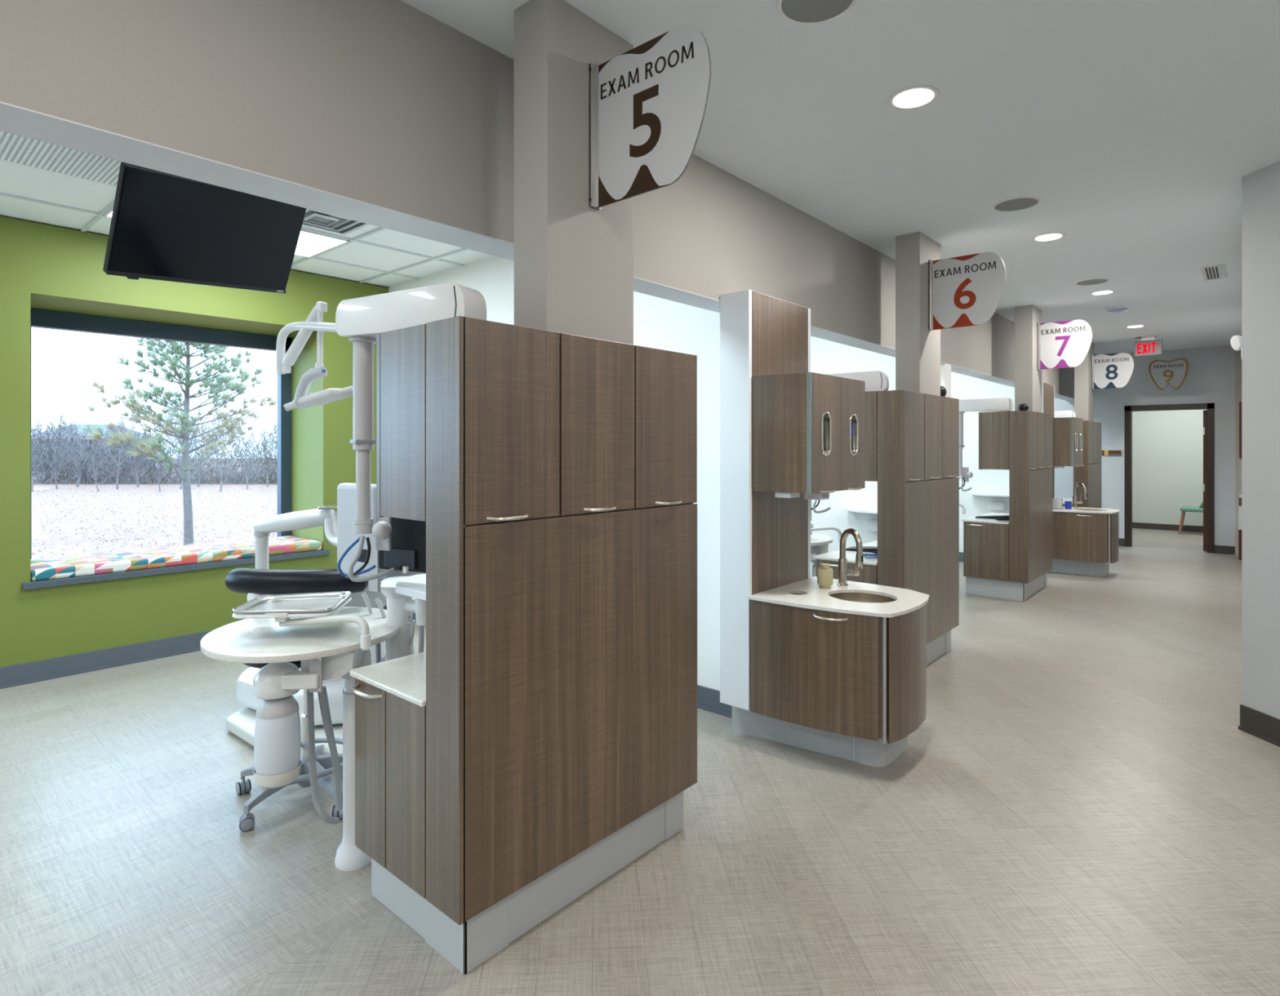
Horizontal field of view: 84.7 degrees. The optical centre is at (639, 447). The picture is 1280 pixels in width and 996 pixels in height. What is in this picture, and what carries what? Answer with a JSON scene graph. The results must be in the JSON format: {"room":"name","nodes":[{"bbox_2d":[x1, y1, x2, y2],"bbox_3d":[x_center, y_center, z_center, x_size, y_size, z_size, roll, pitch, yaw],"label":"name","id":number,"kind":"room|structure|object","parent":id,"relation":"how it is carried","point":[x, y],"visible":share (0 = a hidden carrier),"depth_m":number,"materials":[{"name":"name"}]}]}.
{"room":"dental clinic","nodes":[
{"label":"dental clinic","id":0,"kind":"room"},
{"bbox_2d":[0,216,388,666],"bbox_3d":[-1.453,0.028,8.105,0.670,3.045,16.500,0,0,41],"label":"wall","id":1,"kind":"structure","parent":0,"point":[42,266],"depth_m":5.06,"materials":[{"name":"green paint"}]},
{"bbox_2d":[22,307,329,590],"bbox_3d":[-3.655,-0.048,5.606,0.760,1.955,2.024,0,0,41],"label":"window","id":2,"kind":"structure","parent":1,"relation":"in","point":[39,317],"depth_m":5.71,"materials":[{"name":"blue"}]},
{"bbox_2d":[30,535,322,581],"bbox_3d":[-3.626,0.848,5.580,0.647,0.075,1.930,0,0,41],"label":"seat cushion","id":3,"kind":"object","parent":2,"relation":"on","point":[73,566],"visible":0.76,"depth_m":5.29,"materials":[{"name":"fabric"}]},
{"bbox_2d":[0,604,386,688],"bbox_3d":[-1.200,1.482,7.870,0.023,0.135,16.480,0,0,41],"label":"baseboard","id":4,"kind":"structure","parent":1,"relation":"attached to","point":[28,673],"depth_m":4.90,"materials":[{"name":"grey rubber"}]},
{"bbox_2d":[0,160,493,288],"bbox_3d":[0.069,-1.541,6.843,4.604,0.068,16.600,0,0,41],"label":"ceiling tiles","id":5,"kind":"structure","parent":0,"point":[18,180],"depth_m":4.89,"materials":[{"name":"tile"}]},
{"bbox_2d":[0,131,123,186],"bbox_3d":[-3.067,-1.495,3.405,0.650,0.016,1.135,0,0,41],"label":"return grille","id":6,"kind":"object","parent":5,"relation":"attached to","point":[15,148],"visible":0.61,"depth_m":3.63,"materials":[{"name":"metal"}]},
{"bbox_2d":[102,161,306,293],"bbox_3d":[-2.335,-1.181,3.847,0.314,0.629,1.000,0,0,30],"label":"television","id":7,"kind":"object","parent":5,"relation":"hanging from","point":[164,226],"visible":0.96,"depth_m":3.75,"materials":[{"name":"black plastic"}]},
{"bbox_2d":[102,206,350,257],"bbox_3d":[-2.772,-1.495,4.792,0.660,0.016,1.312,0,0,41],"label":"troffer","id":8,"kind":"object","parent":5,"relation":"attached to","point":[310,244],"visible":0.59,"depth_m":5.11,"materials":[{"name":"white"}]},
{"bbox_2d":[0,160,468,283],"bbox_3d":[0.215,-1.505,6.648,3.760,0.020,16.500,0,0,41],"label":"grid","id":9,"kind":"object","parent":5,"relation":"attached to","point":[100,215],"visible":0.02,"depth_m":5.16,"materials":[{"name":"white"}]},
{"bbox_2d":[302,208,368,235],"bbox_3d":[-2.042,-1.477,4.504,0.580,0.049,0.582,0,0,41],"label":"air diffuser","id":10,"kind":"object","parent":5,"relation":"attached to","point":[313,218],"visible":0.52,"depth_m":4.63,"materials":[{"name":"white plastic"}]},
{"bbox_2d":[0,0,1074,398],"bbox_3d":[1.694,-1.157,5.344,0.184,0.737,16.480,0,0,41],"label":"wall header","id":11,"kind":"structure","parent":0,"point":[386,104],"depth_m":2.29,"materials":[{"name":"beige paint"}]},
{"bbox_2d":[0,101,1074,400],"bbox_3d":[1.692,-0.786,5.346,0.189,0.004,16.480,0,0,41],"label":"trim","id":12,"kind":"structure","parent":11,"relation":"attached to","point":[14,119],"depth_m":2.13,"materials":[{"name":"white paint"}]},
{"bbox_2d":[388,256,719,690],"bbox_3d":[-0.817,0.013,5.328,3.942,3.075,0.147,0,0,41],"label":"wall partition","id":13,"kind":"structure","parent":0,"point":[660,323],"depth_m":4.20,"materials":[{"name":"white paint"}]},
{"bbox_2d":[412,613,732,718],"bbox_3d":[-0.810,1.485,5.322,3.919,0.130,0.187,0,0,41],"label":"baseboard","id":14,"kind":"structure","parent":13,"relation":"attached to","point":[708,699],"depth_m":4.13,"materials":[{"name":"grey rubber"}]},
{"bbox_2d":[514,0,633,344],"bbox_3d":[-0.228,-0.938,2.507,0.170,1.124,0.427,0,0,41],"label":"wall column","id":15,"kind":"structure","parent":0,"point":[574,260],"depth_m":2.37,"materials":[{"name":"beige paint"}]},
{"bbox_2d":[589,24,711,209],"bbox_3d":[0.024,-1.084,2.289,0.494,0.496,0.050,0,0,41],"label":"room sign","id":16,"kind":"object","parent":15,"relation":"attached to","point":[648,102],"visible":1,"depth_m":2.29,"materials":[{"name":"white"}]},
{"bbox_2d":[0,528,1279,995],"bbox_3d":[3.045,1.580,6.567,9.450,0.060,20.100,0,0,41],"label":"floor","id":17,"kind":"structure","parent":0,"point":[1079,804],"depth_m":2.70,"materials":[{"name":"tile"}]},
{"bbox_2d":[226,666,262,746],"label":"chair","id":18,"kind":"object","parent":17,"relation":"on","point":[241,723],"depth_m":3.83,"materials":[{"name":"white plastic"}]},
{"bbox_2d":[253,505,337,595],"label":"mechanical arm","id":19,"kind":"object","parent":17,"relation":"on","point":[325,515],"depth_m":3.33,"materials":[{"name":"white plastic"}]},
{"bbox_2d":[225,568,368,831],"bbox_3d":[-1.461,1.033,3.114,0.612,1.033,0.643,0,0,41],"label":"stool","id":20,"kind":"object","parent":17,"relation":"on","point":[256,583],"visible":0.57,"depth_m":2.97,"materials":[{"name":"leather"}]},
{"bbox_2d":[200,606,399,871],"bbox_3d":[-1.289,1.070,2.731,0.705,0.960,0.742,0,0,-9],"label":"work table","id":21,"kind":"object","parent":17,"relation":"on","point":[326,647],"visible":0.88,"depth_m":2.51,"materials":[{"name":"white plastic"}]},
{"bbox_2d":[253,695,301,788],"bbox_3d":[-1.289,1.031,2.500,0.151,0.306,0.151,0,0,41],"label":"water bottle","id":22,"kind":"object","parent":21,"relation":"on","point":[277,736],"depth_m":2.44,"materials":[{"name":"grey plastic"}]},
{"bbox_2d":[253,662,319,699],"bbox_3d":[-1.251,0.818,2.485,0.231,0.112,0.181,0,0,41],"label":"joint","id":23,"kind":"object","parent":21,"relation":"on","point":[281,680],"depth_m":2.44,"materials":[{"name":"white plastic"}]},
{"bbox_2d":[231,591,351,618],"bbox_3d":[-1.306,0.596,2.683,0.362,0.030,0.326,0,0,-4],"label":"tray","id":24,"kind":"object","parent":21,"relation":"on","point":[321,604],"visible":1,"depth_m":2.68,"materials":[{"name":"silver metal"}]},
{"bbox_2d":[360,633,371,649],"bbox_3d":[-0.950,0.672,2.435,0.035,0.048,0.034,0,0,41],"label":"socket","id":25,"kind":"object","parent":21,"relation":"attached to","point":[365,638],"depth_m":2.42,"materials":[{"name":"white plastic"}]},
{"bbox_2d":[313,692,326,737],"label":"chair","id":26,"kind":"object","parent":17,"relation":"on","point":[319,731],"depth_m":3.63,"materials":[{"name":"white plastic"}]},
{"bbox_2d":[315,602,344,755],"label":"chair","id":27,"kind":"object","parent":17,"relation":"on","point":[335,686],"depth_m":3.65,"materials":[{"name":"white plastic"}]},
{"bbox_2d":[344,568,386,664],"label":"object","id":28,"kind":"object","parent":17,"relation":"on","point":[367,598],"depth_m":3.67,"materials":[{"name":"white plastic"}]},
{"bbox_2d":[378,573,426,662],"bbox_3d":[-0.824,1.019,2.741,0.795,1.062,0.430,0,0,41],"label":"cuspidor","id":29,"kind":"object","parent":17,"relation":"on","point":[399,592],"visible":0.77,"depth_m":2.75,"materials":[{"name":"white plastic"}]},
{"bbox_2d":[349,315,697,974],"bbox_3d":[-0.380,0.588,2.604,0.672,1.925,1.172,0,0,41],"label":"storage cabinet","id":30,"kind":"object","parent":17,"relation":"on","point":[541,741],"visible":1,"depth_m":2.25,"materials":[{"name":"brown wood"}]},
{"bbox_2d":[349,651,426,706],"bbox_3d":[-0.457,0.768,2.676,0.461,0.017,1.125,0,0,41],"label":"countertop","id":31,"kind":"structure","parent":30,"relation":"on","point":[404,677],"depth_m":2.34,"materials":[{"name":"stone"}]},
{"bbox_2d":[335,282,486,591],"bbox_3d":[-0.879,0.004,2.480,0.866,1.053,0.270,0,0,32],"label":"dental equipment arm","id":32,"kind":"object","parent":30,"relation":"attached to","point":[368,544],"visible":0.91,"depth_m":2.45,"materials":[{"name":"white plastic"}]},
{"bbox_2d":[275,301,352,411],"bbox_3d":[-1.220,-0.353,2.713,0.522,0.419,0.154,0,0,33],"label":"light","id":33,"kind":"object","parent":32,"relation":"attached to","point":[314,321],"visible":0.94,"depth_m":2.71,"materials":[{"name":"white plastic"}]},
{"bbox_2d":[337,482,386,578],"bbox_3d":[-1.082,0.319,2.730,0.255,0.362,0.060,0,0,33],"label":"dental delivery unit","id":34,"kind":"object","parent":32,"relation":"on","point":[346,491],"depth_m":2.72,"materials":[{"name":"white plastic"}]},
{"bbox_2d":[379,517,426,573],"bbox_3d":[-0.782,0.339,2.511,0.383,0.213,0.169,0,0,41],"label":"monitor","id":35,"kind":"object","parent":32,"relation":"on","point":[405,551],"depth_m":2.52,"materials":[{"name":"black"}]},
{"bbox_2d":[720,289,929,766],"bbox_3d":[1.002,0.366,3.701,0.926,2.368,0.737,0,0,41],"label":"tall cabinet","id":36,"kind":"object","parent":17,"relation":"on","point":[839,670],"depth_m":3.61,"materials":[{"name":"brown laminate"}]},
{"bbox_2d":[774,492,799,497],"bbox_3d":[0.758,0.238,3.613,0.090,0.029,0.100,0,0,41],"label":"dispenser","id":37,"kind":"object","parent":36,"relation":"on","point":[783,495],"depth_m":3.58,"materials":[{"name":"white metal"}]},
{"bbox_2d":[804,492,829,500],"bbox_3d":[0.926,0.247,3.678,0.097,0.041,0.100,0,0,41],"label":"tissue box","id":38,"kind":"object","parent":36,"relation":"hanging from","point":[820,496],"visible":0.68,"depth_m":3.64,"materials":[{"name":"white"}]},
{"bbox_2d":[747,576,929,617],"bbox_3d":[1.073,0.768,3.642,0.741,0.016,0.732,0,0,41],"label":"countertop","id":39,"kind":"structure","parent":36,"relation":"on","point":[811,596],"depth_m":3.56,"materials":[{"name":"stone"}]},
{"bbox_2d":[817,563,833,588],"bbox_3d":[1.007,0.696,3.826,0.085,0.129,0.086,0,0,41],"label":"soap dispenser","id":40,"kind":"object","parent":39,"relation":"on","point":[824,573],"visible":1,"depth_m":3.80,"materials":[{"name":"beige ceramic"}]},
{"bbox_2d":[836,528,863,586],"bbox_3d":[1.165,0.598,3.857,0.172,0.323,0.141,0,0,41],"label":"faucet","id":41,"kind":"object","parent":39,"relation":"on","point":[843,572],"depth_m":3.87,"materials":[{"name":"silver metal"}]},
{"bbox_2d":[810,526,841,577],"bbox_3d":[1.156,1.070,5.532,0.705,0.960,0.742,0,0,-9],"label":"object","id":42,"kind":"object","parent":17,"relation":"on","point":[819,542],"visible":0.22,"depth_m":5.31,"materials":[{"name":"white plastic"}]},
{"bbox_2d":[813,389,959,665],"bbox_3d":[1.828,0.588,5.134,0.672,1.925,1.172,0,0,41],"label":"storage cabinet","id":43,"kind":"object","parent":17,"relation":"on","point":[912,438],"depth_m":4.75,"materials":[{"name":"brown wood"}]},
{"bbox_2d":[813,540,877,565],"bbox_3d":[1.751,0.768,5.206,0.461,0.017,1.125,0,0,41],"label":"countertop","id":44,"kind":"structure","parent":43,"relation":"on","point":[833,555],"depth_m":4.93,"materials":[{"name":"stone"}]},
{"bbox_2d":[845,546,877,552],"bbox_3d":[1.720,0.737,5.163,0.378,0.045,0.140,0,0,35],"label":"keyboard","id":45,"kind":"object","parent":44,"relation":"on","point":[865,548],"visible":0.38,"depth_m":5.16,"materials":[{"name":"black plastic"}]},
{"bbox_2d":[810,370,888,520],"bbox_3d":[1.315,0.004,4.998,0.882,1.053,0.250,0,0,41],"label":"light","id":46,"kind":"object","parent":43,"relation":"attached to","point":[875,380],"visible":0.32,"depth_m":4.78,"materials":[{"name":"white plastic"}]},
{"bbox_2d":[960,410,1053,600],"bbox_3d":[4.016,0.588,7.640,0.672,1.925,1.172,0,0,41],"label":"storage cabinet","id":47,"kind":"object","parent":17,"relation":"on","point":[1011,559],"depth_m":7.24,"materials":[{"name":"brown wood"}]},
{"bbox_2d":[955,397,1013,491],"bbox_3d":[3.497,0.004,7.498,0.882,1.053,0.250,0,0,41],"label":"light","id":48,"kind":"object","parent":47,"relation":"attached to","point":[997,404],"visible":0.56,"depth_m":7.40,"materials":[{"name":"white plastic"}]},
{"bbox_2d":[960,512,1008,524],"bbox_3d":[3.939,0.768,7.712,0.461,0.017,1.125,0,0,41],"label":"countertop","id":49,"kind":"structure","parent":47,"relation":"on","point":[973,519],"depth_m":7.43,"materials":[{"name":"stone"}]},
{"bbox_2d":[1054,420,1102,507],"bbox_3d":[6.232,0.588,10.179,0.672,1.925,1.172,0,0,41],"label":"storage cabinet","id":50,"kind":"object","parent":17,"relation":"on","point":[1089,474],"visible":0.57,"depth_m":9.75,"materials":[{"name":"brown wood"}]},
{"bbox_2d":[1054,497,1072,504],"bbox_3d":[6.156,0.768,10.251,0.461,0.017,1.125,0,0,41],"label":"countertop","id":51,"kind":"structure","parent":50,"relation":"on","point":[1064,499],"depth_m":10.26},
{"bbox_2d":[1054,410,1075,417],"bbox_3d":[5.692,0.004,10.012,0.882,1.053,0.250,0,0,41],"label":"monitor arm","id":52,"kind":"object","parent":50,"relation":"attached to","point":[1058,414],"visible":0.04,"depth_m":9.80,"materials":[{"name":"white plastic"}]},
{"bbox_2d":[1041,382,1119,576],"bbox_3d":[5.419,0.366,8.760,0.926,2.368,0.737,0,0,41],"label":"tall cabinet","id":53,"kind":"object","parent":17,"relation":"on","point":[1085,540],"depth_m":8.54,"materials":[{"name":"brown laminate"}]},
{"bbox_2d":[1052,506,1119,513],"bbox_3d":[5.490,0.768,8.701,0.741,0.016,0.732,0,0,41],"label":"countertop","id":54,"kind":"structure","parent":53,"relation":"on","point":[1090,510],"depth_m":8.53,"materials":[{"name":"stone"}]},
{"bbox_2d":[1071,482,1087,507],"bbox_3d":[5.582,0.598,8.917,0.172,0.323,0.141,0,0,41],"label":"faucet","id":55,"kind":"object","parent":54,"relation":"on","point":[1085,495],"depth_m":8.93,"materials":[{"name":"silver metal"}]},
{"bbox_2d":[1177,501,1203,534],"bbox_3d":[10.001,1.110,12.615,0.519,0.883,0.484,0,0,41],"label":"chair","id":56,"kind":"object","parent":17,"relation":"on","point":[1184,508],"visible":0.48,"depth_m":12.58,"materials":[{"name":"fabric"}]},
{"bbox_2d":[1238,401,1241,559],"bbox_3d":[8.760,0.455,9.696,0.755,2.190,0.570,0,0,41],"label":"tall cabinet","id":57,"kind":"object","parent":17,"relation":"on","point":[1240,402],"visible":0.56,"depth_m":9.73,"materials":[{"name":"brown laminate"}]},
{"bbox_2d":[400,0,1279,354],"bbox_3d":[3.588,-1.535,3.697,4.856,0.080,16.490,0,0,41],"label":"ceiling","id":58,"kind":"structure","parent":0,"point":[1136,126],"depth_m":3.25,"materials":[{"name":"white paint"}]},
{"bbox_2d":[775,0,857,24],"bbox_3d":[0.591,-1.491,2.342,0.272,0.008,0.272,0,0,41],"label":"ceiling speaker","id":59,"kind":"object","parent":58,"relation":"attached to","point":[797,11],"visible":1,"depth_m":2.39,"materials":[{"name":"white plastic"}]},
{"bbox_2d":[887,85,939,110],"bbox_3d":[1.168,-1.493,3.003,0.208,0.004,0.208,0,0,41],"label":"recessed light","id":60,"kind":"object","parent":58,"relation":"in","point":[912,98],"visible":1,"depth_m":3.00,"materials":[{"name":"white plastic"}]},
{"bbox_2d":[991,195,1041,211],"bbox_3d":[2.304,-1.491,4.304,0.272,0.008,0.272,0,0,41],"label":"ceiling speaker","id":61,"kind":"object","parent":58,"relation":"attached to","point":[1022,202],"visible":1,"depth_m":4.28,"materials":[{"name":"white plastic"}]},
{"bbox_2d":[1031,232,1065,241],"bbox_3d":[2.897,-1.493,4.984,0.208,0.004,0.208,0,0,41],"label":"recessed light","id":62,"kind":"object","parent":58,"relation":"in","point":[1054,236],"visible":1,"depth_m":4.97,"materials":[{"name":"white plastic"}]},
{"bbox_2d":[1074,277,1110,285],"bbox_3d":[4.059,-1.491,6.314,0.272,0.008,0.272,0,0,41],"label":"ceiling speaker","id":63,"kind":"object","parent":58,"relation":"attached to","point":[1091,281],"visible":1,"depth_m":6.30,"materials":[{"name":"white plastic"}]},
{"bbox_2d":[1076,279,1107,284],"bbox_3d":[4.059,-1.491,6.314,0.238,0.008,0.238,0,0,41],"label":"grille","id":64,"kind":"object","parent":63,"relation":"attached to","point":[1086,282],"depth_m":6.30,"materials":[{"name":"grey"}]},
{"bbox_2d":[1103,305,1132,312],"bbox_3d":[5.095,-1.473,7.493,0.250,0.044,0.250,0,0,41],"label":"ceiling speaker","id":65,"kind":"object","parent":58,"relation":"attached to","point":[1120,308],"visible":1,"depth_m":7.43,"materials":[{"name":"white plastic"}]},
{"bbox_2d":[1134,335,1162,356],"bbox_3d":[6.797,-1.366,9.398,0.301,0.258,0.080,0,0,41],"label":"exit sign","id":66,"kind":"object","parent":58,"relation":"hanging from","point":[1148,346],"visible":1,"depth_m":9.37,"materials":[{"name":"red"}]},
{"bbox_2d":[1200,263,1227,280],"bbox_3d":[4.889,-1.489,5.980,0.160,0.012,0.600,0,0,41],"label":"ceiling vent","id":67,"kind":"object","parent":58,"relation":"in","point":[1219,271],"visible":1,"depth_m":5.95,"materials":[{"name":"white plastic"}]},
{"bbox_2d":[810,336,951,577],"bbox_3d":[1.392,0.013,7.858,3.942,3.075,0.170,0,0,41],"label":"wall partition","id":68,"kind":"structure","parent":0,"point":[827,357],"depth_m":7.12,"materials":[{"name":"white paint"}]},
{"bbox_2d":[843,507,877,514],"bbox_3d":[2.244,0.614,6.828,0.600,0.023,0.260,0,0,41],"label":"shelf","id":69,"kind":"object","parent":68,"relation":"attached to","point":[852,509],"visible":0.55,"depth_m":6.84,"materials":[{"name":"white laminate"}]},
{"bbox_2d":[865,519,877,532],"bbox_3d":[2.306,0.760,6.854,0.180,0.110,0.139,0,0,41],"label":"sharps container","id":70,"kind":"object","parent":68,"relation":"attached to","point":[871,525],"visible":0.51,"depth_m":6.82,"materials":[{"name":"white plastic"}]},
{"bbox_2d":[895,231,940,395],"bbox_3d":[2.008,-0.938,5.068,0.170,1.124,0.427,0,0,41],"label":"wall column","id":71,"kind":"structure","parent":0,"point":[917,348],"depth_m":4.92,"materials":[{"name":"beige paint"}]},
{"bbox_2d":[928,251,1005,330],"bbox_3d":[2.244,-1.084,4.831,0.494,0.496,0.050,0,0,41],"label":"room sign","id":72,"kind":"object","parent":71,"relation":"attached to","point":[964,291],"visible":1,"depth_m":4.84,"materials":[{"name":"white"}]},
{"bbox_2d":[951,371,1014,551],"bbox_3d":[3.589,0.013,10.374,3.942,3.075,0.150,0,0,41],"label":"wall partition","id":73,"kind":"structure","parent":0,"point":[962,386],"depth_m":9.46,"materials":[{"name":"white paint"}]},
{"bbox_2d":[988,501,1006,511],"bbox_3d":[4.690,0.760,9.219,0.180,0.110,0.139,0,0,41],"label":"sharps container","id":74,"kind":"object","parent":73,"relation":"attached to","point":[993,505],"visible":1,"depth_m":9.17,"materials":[{"name":"white plastic"}]},
{"bbox_2d":[1014,304,1041,413],"bbox_3d":[4.173,-0.938,7.547,0.170,1.124,0.430,0,0,41],"label":"wall column","id":75,"kind":"structure","parent":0,"point":[1028,379],"depth_m":7.40,"materials":[{"name":"beige paint"}]},
{"bbox_2d":[1037,319,1092,369],"bbox_3d":[4.427,-1.084,7.332,0.494,0.496,0.050,0,0,41],"label":"room sign","id":76,"kind":"object","parent":75,"relation":"attached to","point":[1064,344],"visible":1,"depth_m":7.34,"materials":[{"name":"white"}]},
{"bbox_2d":[1074,342,1093,421],"bbox_3d":[6.333,-0.938,10.022,0.170,1.124,0.430,0,0,41],"label":"wall column","id":77,"kind":"structure","parent":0,"point":[1083,393],"depth_m":9.86,"materials":[{"name":"beige paint"}]},
{"bbox_2d":[1091,352,1133,389],"bbox_3d":[6.617,-1.084,9.841,0.494,0.496,0.050,0,0,41],"label":"room sign","id":78,"kind":"object","parent":77,"relation":"attached to","point":[1108,371],"visible":1,"depth_m":9.85,"materials":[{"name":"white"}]},
{"bbox_2d":[1054,345,1241,555],"bbox_3d":[7.517,0.028,11.272,8.700,3.045,0.150,0,0,41],"label":"wall","id":79,"kind":"structure","parent":0,"point":[1210,378],"depth_m":10.54,"materials":[{"name":"grey paint"}]},
{"bbox_2d":[1148,358,1188,390],"bbox_3d":[8.056,-1.123,10.716,0.487,0.475,0.016,0,0,41],"label":"room sign","id":80,"kind":"object","parent":79,"relation":"attached to","point":[1174,372],"visible":1,"depth_m":10.70,"materials":[{"name":"gold metal"}]},
{"bbox_2d":[1124,403,1214,553],"bbox_3d":[8.098,0.444,10.771,1.096,2.213,0.160,0,0,41],"label":"door frame","id":81,"kind":"structure","parent":79,"relation":"in","point":[1210,407],"depth_m":10.66,"materials":[{"name":"black"}]},
{"bbox_2d":[1203,409,1206,550],"bbox_3d":[8.752,0.486,10.860,0.046,2.108,0.845,0,0,41],"label":"door","id":82,"kind":"structure","parent":81,"relation":"attached to","point":[1204,411],"depth_m":10.55,"materials":[{"name":"brown wood"}]},
{"bbox_2d":[1118,537,1235,555],"bbox_3d":[7.816,1.490,10.930,2.200,0.120,0.012,0,0,41],"label":"baseboard","id":83,"kind":"structure","parent":79,"relation":"attached to","point":[1224,549],"depth_m":10.30,"materials":[{"name":"grey rubber"}]},
{"bbox_2d":[1132,409,1203,526],"bbox_3d":[9.154,0.028,12.006,4.400,3.045,3.170,0,0,41],"label":"wall","id":84,"kind":"structure","parent":0,"point":[1167,446],"depth_m":13.28,"materials":[{"name":"white paint"}]},
{"bbox_2d":[1132,522,1203,532],"bbox_3d":[10.126,1.495,13.120,4.200,0.110,0.015,0,0,41],"label":"baseboard","id":85,"kind":"structure","parent":84,"relation":"attached to","point":[1135,525],"depth_m":13.27,"materials":[{"name":"grey rubber"}]},
{"bbox_2d":[1241,161,1279,719],"bbox_3d":[3.522,0.028,2.015,0.148,3.045,3.744,0,0,-4],"label":"wall","id":86,"kind":"structure","parent":0,"point":[1260,188],"depth_m":3.76,"materials":[{"name":"grey paint"}]},
{"bbox_2d":[1238,704,1279,746],"bbox_3d":[3.438,1.482,2.010,0.022,0.135,3.744,0,0,-4],"label":"baseboard","id":87,"kind":"structure","parent":86,"relation":"attached to","point":[1264,726],"depth_m":3.76,"materials":[{"name":"grey rubber"}]},
{"bbox_3d":[5.855,0.028,6.630,0.140,3.045,7.410,0,0,41],"label":"wall","id":88,"kind":"structure","parent":0,"visible":0},
{"bbox_2d":[1230,335,1241,357],"bbox_3d":[3.614,-0.606,4.236,0.084,0.151,0.225,0,0,41],"label":"emergency light","id":89,"kind":"object","parent":88,"relation":"attached to","point":[1236,340],"visible":0.62,"depth_m":4.18,"materials":[{"name":"white plastic"}]},
{"label":"outside","id":90,"kind":"structure","parent":0,"visible":0},
{"bbox_2d":[31,457,277,559],"bbox_3d":[-35.587,1.950,70.891,133.140,0.100,180.000,0,0,41],"label":"ground","id":91,"kind":"structure","parent":90,"point":[72,540],"depth_m":20.01,"materials":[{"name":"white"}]},
{"bbox_2d":[31,438,45,491],"bbox_3d":[-26.495,0.713,30.572,1.031,2.378,1.337,0,0,-34],"label":"bare tree","id":92,"kind":"object","parent":91,"relation":"on","point":[33,451],"visible":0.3,"depth_m":30.51,"materials":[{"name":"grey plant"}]},
{"bbox_2d":[41,432,77,488],"bbox_3d":[-26.802,0.602,32.429,1.567,2.602,0.937,0,0,25],"label":"bare tree","id":93,"kind":"object","parent":91,"relation":"on","point":[53,442],"visible":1,"depth_m":32.27,"materials":[{"name":"grey plant"}]},
{"bbox_2d":[59,415,101,487],"bbox_3d":[-27.295,0.153,34.073,1.611,3.506,1.382,0,0,1],"label":"bare tree","id":94,"kind":"object","parent":91,"relation":"on","point":[76,458],"visible":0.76,"depth_m":34.10,"materials":[{"name":"grey plant"}]},
{"bbox_2d":[72,426,111,491],"bbox_3d":[-23.744,0.498,30.439,1.254,2.814,1.542,0,0,27],"label":"bare tree","id":95,"kind":"object","parent":91,"relation":"on","point":[93,466],"visible":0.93,"depth_m":30.45,"materials":[{"name":"grey plant"}]},
{"bbox_2d":[31,424,155,470],"bbox_3d":[-48.193,-0.100,62.000,10.348,4.000,10.252,0,0,41],"label":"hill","id":96,"kind":"structure","parent":91,"relation":"on","point":[80,425],"depth_m":60.09,"materials":[{"name":"grey"}]},
{"bbox_2d":[90,404,135,488],"bbox_3d":[-24.083,-0.030,32.068,1.844,3.864,2.098,0,0,-35],"label":"bare tree","id":97,"kind":"object","parent":91,"relation":"on","point":[109,416],"visible":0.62,"depth_m":32.13,"materials":[{"name":"grey plant"}]},
{"bbox_2d":[124,438,151,487],"bbox_3d":[-24.329,0.676,34.221,1.062,2.450,1.378,0,0,37],"label":"bare tree","id":98,"kind":"object","parent":91,"relation":"on","point":[136,468],"visible":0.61,"depth_m":34.12,"materials":[{"name":"grey plant"}]},
{"bbox_2d":[31,406,277,484],"bbox_3d":[-27.132,-0.474,39.267,21.446,4.747,6.604,0,0,0],"label":"trees","id":99,"kind":"object","parent":91,"relation":"on","point":[128,475],"visible":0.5,"depth_m":37.82,"materials":[{"name":"grey plant"}]},
{"bbox_2d":[153,446,173,491],"bbox_3d":[-20.828,0.866,30.603,1.249,2.073,0.747,0,0,29],"label":"bare tree","id":100,"kind":"object","parent":91,"relation":"on","point":[162,466],"visible":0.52,"depth_m":30.46,"materials":[{"name":"grey plant"}]},
{"bbox_2d":[76,337,277,545],"bbox_3d":[-8.648,-0.829,13.815,2.978,5.464,3.524,0,0,31],"label":"pine tree","id":101,"kind":"object","parent":91,"relation":"on","point":[147,447],"visible":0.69,"depth_m":13.60,"materials":[{"name":"green plant"}]},
{"bbox_2d":[164,422,199,488],"bbox_3d":[-21.114,0.213,32.273,1.556,3.386,1.335,0,0,10],"label":"bare tree","id":102,"kind":"object","parent":91,"relation":"on","point":[175,452],"visible":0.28,"depth_m":32.31,"materials":[{"name":"grey plant"}]},
{"bbox_2d":[176,424,218,487],"bbox_3d":[-21.222,0.379,33.931,1.673,3.053,1.360,0,0,-12],"label":"bare tree","id":103,"kind":"object","parent":91,"relation":"on","point":[203,455],"visible":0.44,"depth_m":33.97,"materials":[{"name":"grey plant"}]},
{"bbox_2d":[193,414,247,491],"bbox_3d":[-18.046,0.187,30.357,1.863,3.431,1.638,0,0,-6],"label":"bare tree","id":104,"kind":"object","parent":91,"relation":"on","point":[220,468],"visible":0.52,"depth_m":30.48,"materials":[{"name":"grey plant"}]},
{"bbox_2d":[233,443,257,488],"bbox_3d":[-18.032,0.823,32.411,0.935,2.156,1.212,0,0,26],"label":"bare tree","id":105,"kind":"object","parent":91,"relation":"on","point":[246,469],"visible":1,"depth_m":32.28,"materials":[{"name":"grey plant"}]},
{"bbox_2d":[254,437,277,487],"bbox_3d":[-17.941,0.618,34.113,0.926,2.570,1.548,0,0,19],"label":"bare tree","id":106,"kind":"object","parent":91,"relation":"on","point":[264,446],"visible":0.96,"depth_m":33.92,"materials":[{"name":"grey plant"}]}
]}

